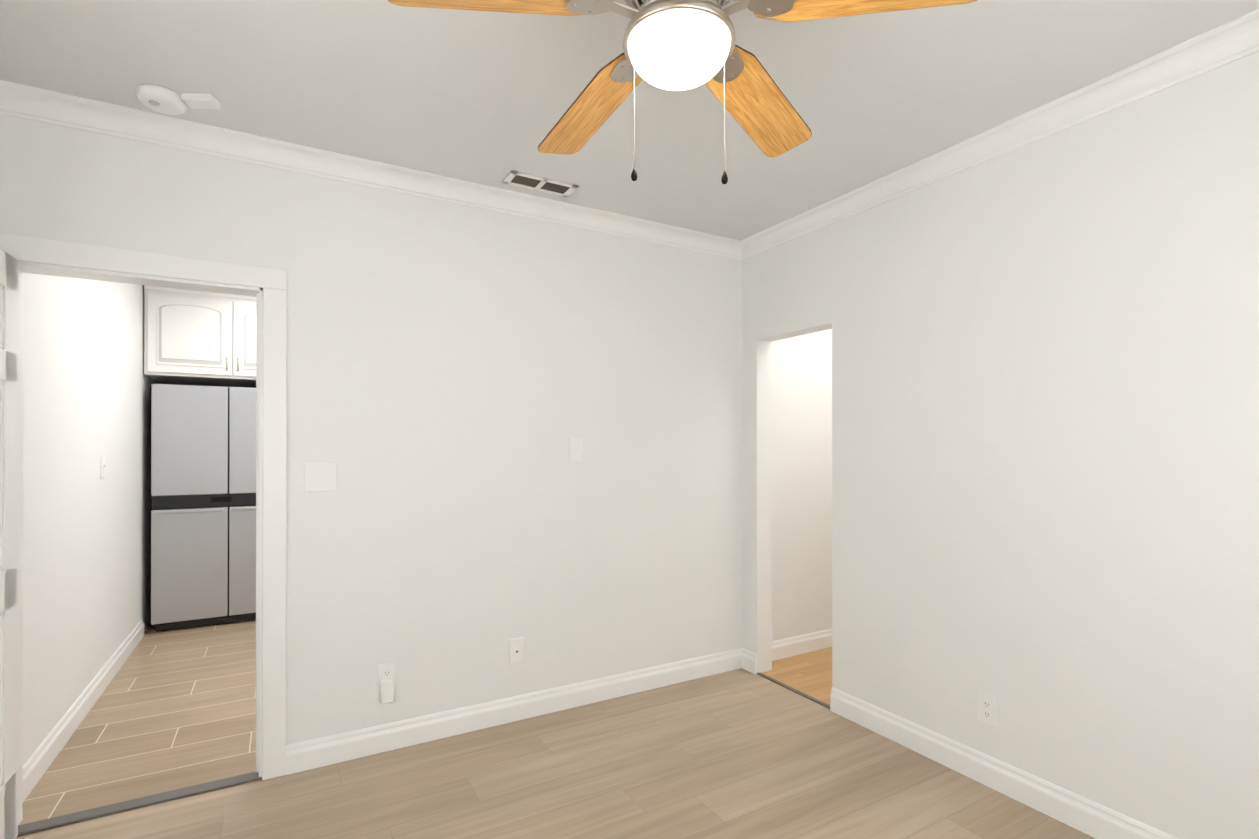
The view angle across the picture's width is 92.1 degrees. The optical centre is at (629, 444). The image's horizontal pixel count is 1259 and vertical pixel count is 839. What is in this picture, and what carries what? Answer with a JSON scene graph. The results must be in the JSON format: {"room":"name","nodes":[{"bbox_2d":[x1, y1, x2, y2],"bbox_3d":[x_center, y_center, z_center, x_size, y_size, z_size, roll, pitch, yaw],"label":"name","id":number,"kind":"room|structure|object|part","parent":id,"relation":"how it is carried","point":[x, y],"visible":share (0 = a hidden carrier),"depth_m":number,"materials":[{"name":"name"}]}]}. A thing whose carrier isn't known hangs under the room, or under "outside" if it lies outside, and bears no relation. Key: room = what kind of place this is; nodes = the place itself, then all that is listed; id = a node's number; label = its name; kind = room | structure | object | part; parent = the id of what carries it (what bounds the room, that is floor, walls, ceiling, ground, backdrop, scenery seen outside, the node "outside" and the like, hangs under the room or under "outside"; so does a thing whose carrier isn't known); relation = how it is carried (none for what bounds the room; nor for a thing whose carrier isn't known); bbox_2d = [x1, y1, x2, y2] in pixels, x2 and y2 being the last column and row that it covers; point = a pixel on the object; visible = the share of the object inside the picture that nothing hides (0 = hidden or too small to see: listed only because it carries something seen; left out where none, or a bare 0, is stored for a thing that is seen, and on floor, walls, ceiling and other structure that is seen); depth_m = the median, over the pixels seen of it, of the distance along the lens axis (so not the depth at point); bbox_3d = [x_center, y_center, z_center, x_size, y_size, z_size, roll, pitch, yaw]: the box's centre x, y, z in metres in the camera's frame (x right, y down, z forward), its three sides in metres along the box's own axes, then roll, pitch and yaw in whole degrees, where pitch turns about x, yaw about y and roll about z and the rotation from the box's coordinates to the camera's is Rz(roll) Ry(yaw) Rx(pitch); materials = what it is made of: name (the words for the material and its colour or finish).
{"room":"empty bedroom","nodes":[
{"label":"empty bedroom","id":0,"kind":"room"},
{"bbox_2d":[23,273,159,764],"bbox_3d":[-3.143,0.072,3.615,0.120,2.590,3.376,0,0,-30],"label":"wall","id":1,"kind":"structure","parent":0,"point":[87,543],"depth_m":3.01,"materials":[{"name":"paint"}]},
{"bbox_2d":[23,619,143,801],"bbox_3d":[-2.865,1.307,3.264,0.016,0.117,2.496,0,0,-30],"label":"baseboard","id":2,"kind":"structure","parent":1,"relation":"attached to","point":[48,750],"depth_m":2.89,"materials":[{"name":"paint"}]},
{"bbox_2d":[101,456,105,477],"bbox_3d":[-2.933,0.126,3.388,0.017,0.124,0.078,0,0,-30],"label":"light switch","id":3,"kind":"object","parent":1,"relation":"attached to","point":[103,465],"visible":1,"depth_m":3.38,"materials":[{"name":"white plastic"}]},
{"bbox_2d":[144,285,255,386],"bbox_3d":[-3.155,0.087,4.953,1.170,2.567,0.799,0,0,-30],"label":"kitchen cabinet","id":4,"kind":"object","parent":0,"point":[192,337],"visible":0.69,"depth_m":4.51,"materials":[{"name":"paint"}]},
{"bbox_2d":[160,383,255,387],"bbox_3d":[-2.531,0.078,5.844,3.160,2.590,0.120,0,0,-30],"label":"wall","id":5,"kind":"structure","parent":0,"point":[206,385],"depth_m":5.16,"materials":[{"name":"paint"}]},
{"bbox_2d":[0,114,831,744],"bbox_3d":[-0.191,0.071,3.294,5.040,2.590,0.120,0,0,-30],"label":"wall","id":6,"kind":"structure","parent":0,"point":[457,376],"depth_m":2.92,"materials":[{"name":"paint"}]},
{"bbox_2d":[0,249,19,838],"bbox_3d":[-1.948,0.357,1.764,0.143,1.985,0.756,0,0,-29],"label":"door leaf","id":7,"kind":"structure","parent":6,"relation":"in","point":[9,434],"depth_m":2.03,"materials":[{"name":"paint"}]},
{"bbox_2d":[0,234,286,824],"bbox_3d":[-1.856,0.320,2.337,0.930,2.085,0.153,0,0,-30],"label":"door frame","id":8,"kind":"structure","parent":6,"relation":"attached to","point":[60,259],"depth_m":2.47,"materials":[{"name":"paint"}]},
{"bbox_2d":[304,462,336,491],"bbox_3d":[-1.310,0.139,2.573,0.124,0.124,0.017,0,0,-30],"label":"switch plate","id":9,"kind":"object","parent":6,"relation":"attached to","point":[320,476],"visible":1,"depth_m":2.58,"materials":[{"name":"white plastic"}]},
{"bbox_2d":[0,80,739,258],"bbox_3d":[-0.755,-1.182,2.864,3.210,0.088,0.070,0,0,-30],"label":"crown molding","id":10,"kind":"structure","parent":6,"relation":"attached to","point":[16,100],"depth_m":2.55,"materials":[{"name":"paint"}]},
{"bbox_2d":[377,662,395,703],"bbox_3d":[-1.075,1.060,2.692,0.078,0.167,0.040,0,0,-30],"label":"outlet","id":11,"kind":"object","parent":6,"relation":"attached to","point":[386,680],"visible":1,"depth_m":2.69,"materials":[{"name":"white plastic"}]},
{"bbox_2d":[509,637,523,664],"bbox_3d":[-0.559,1.025,3.006,0.078,0.124,0.009,0,0,-30],"label":"outlet","id":12,"kind":"object","parent":6,"relation":"attached to","point":[516,651],"visible":1,"depth_m":3.00,"materials":[{"name":"white plastic"}]},
{"bbox_2d":[286,648,750,774],"bbox_3d":[-0.357,1.307,3.106,2.439,0.117,0.034,0,0,-30],"label":"baseboard","id":13,"kind":"structure","parent":6,"relation":"attached to","point":[333,749],"depth_m":2.94,"materials":[{"name":"paint"}]},
{"bbox_2d":[569,438,582,461],"bbox_3d":[-0.278,0.028,3.166,0.078,0.124,0.017,0,0,-30],"label":"switch plate","id":14,"kind":"object","parent":6,"relation":"attached to","point":[575,449],"visible":1,"depth_m":3.17,"materials":[{"name":"white plastic"}]},
{"bbox_2d":[751,629,831,666],"bbox_3d":[1.349,1.310,4.096,1.266,0.117,0.016,0,0,-30],"label":"baseboard","id":15,"kind":"structure","parent":6,"relation":"attached to","point":[801,644],"depth_m":3.95,"materials":[{"name":"paint"}]},
{"bbox_2d":[15,619,1094,838],"bbox_3d":[-0.149,1.385,3.217,5.040,0.061,7.040,0,0,-30],"label":"floor","id":16,"kind":"structure","parent":0,"point":[741,753],"depth_m":2.49,"materials":[{"name":"laminate"}]},
{"bbox_2d":[151,384,255,630],"bbox_3d":[-3.209,0.468,4.894,0.930,1.805,0.790,0,0,-30],"label":"fridge","id":17,"kind":"object","parent":16,"relation":"on","point":[203,511],"visible":0.69,"depth_m":4.51,"materials":[{"name":"grey metal"}]},
{"bbox_2d":[756,672,829,708],"bbox_3d":[0.908,1.362,3.369,0.028,0.007,0.570,0,0,-30],"label":"threshold","id":18,"kind":"object","parent":16,"relation":"on","point":[796,691],"visible":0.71,"depth_m":3.35,"materials":[{"name":"grey metal"}]},
{"bbox_2d":[0,0,1258,239],"bbox_3d":[-0.149,-1.264,3.225,5.040,0.080,7.040,0,0,-30],"label":"ceiling","id":19,"kind":"structure","parent":0,"point":[486,98],"depth_m":2.04,"materials":[{"name":"paint"}]},
{"bbox_2d":[135,84,220,114],"bbox_3d":[-1.595,-1.207,2.149,0.250,0.042,0.184,0,0,-30],"label":"smoke detector","id":20,"kind":"object","parent":19,"relation":"attached to","point":[160,99],"visible":1,"depth_m":2.12,"materials":[{"name":"white plastic"}]},
{"bbox_2d":[502,170,578,196],"bbox_3d":[-0.416,-1.221,2.847,0.330,0.010,0.135,0,0,-30],"label":"ceiling vent","id":21,"kind":"object","parent":19,"relation":"in","point":[536,183],"visible":0.96,"depth_m":2.84,"materials":[{"name":"white plastic"}]},
{"bbox_2d":[388,0,976,183],"bbox_3d":[0.092,-0.923,1.481,1.278,0.614,1.242,0,0,-30],"label":"ceiling fan","id":22,"kind":"object","parent":19,"relation":"hanging from","point":[676,45],"visible":1,"depth_m":1.43,"materials":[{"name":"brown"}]},
{"bbox_3d":[0.118,-0.913,1.452,0.243,0.080,0.243,0,0,-30],"label":"globe","id":23,"kind":"part","parent":22,"relation":"part of","materials":[{"name":"white glass"}]},
{"bbox_2d":[742,51,1258,838],"bbox_3d":[1.360,0.069,2.689,0.120,2.590,2.474,0,0,-30],"label":"wall","id":24,"kind":"structure","parent":0,"point":[1046,441],"depth_m":2.21,"materials":[{"name":"paint"}]},
{"bbox_2d":[978,690,997,727],"bbox_3d":[1.433,1.060,2.429,0.008,0.124,0.078,0,0,-30],"label":"electrical outlet plate","id":25,"kind":"object","parent":24,"relation":"attached to","point":[987,709],"visible":1,"depth_m":2.42,"materials":[{"name":"white plastic"}]},
{"bbox_2d":[736,9,1258,259],"bbox_3d":[1.514,-1.183,2.233,0.070,0.088,3.424,0,0,-30],"label":"crown molding","id":26,"kind":"structure","parent":24,"relation":"attached to","point":[1226,43],"depth_m":2.23,"materials":[{"name":"paint"}]},
{"bbox_2d":[830,687,1177,838],"bbox_3d":[1.460,1.305,2.374,0.016,0.117,1.705,0,0,-30],"label":"baseboard","id":27,"kind":"structure","parent":24,"relation":"attached to","point":[1093,819],"depth_m":2.38,"materials":[{"name":"paint"}]}
]}

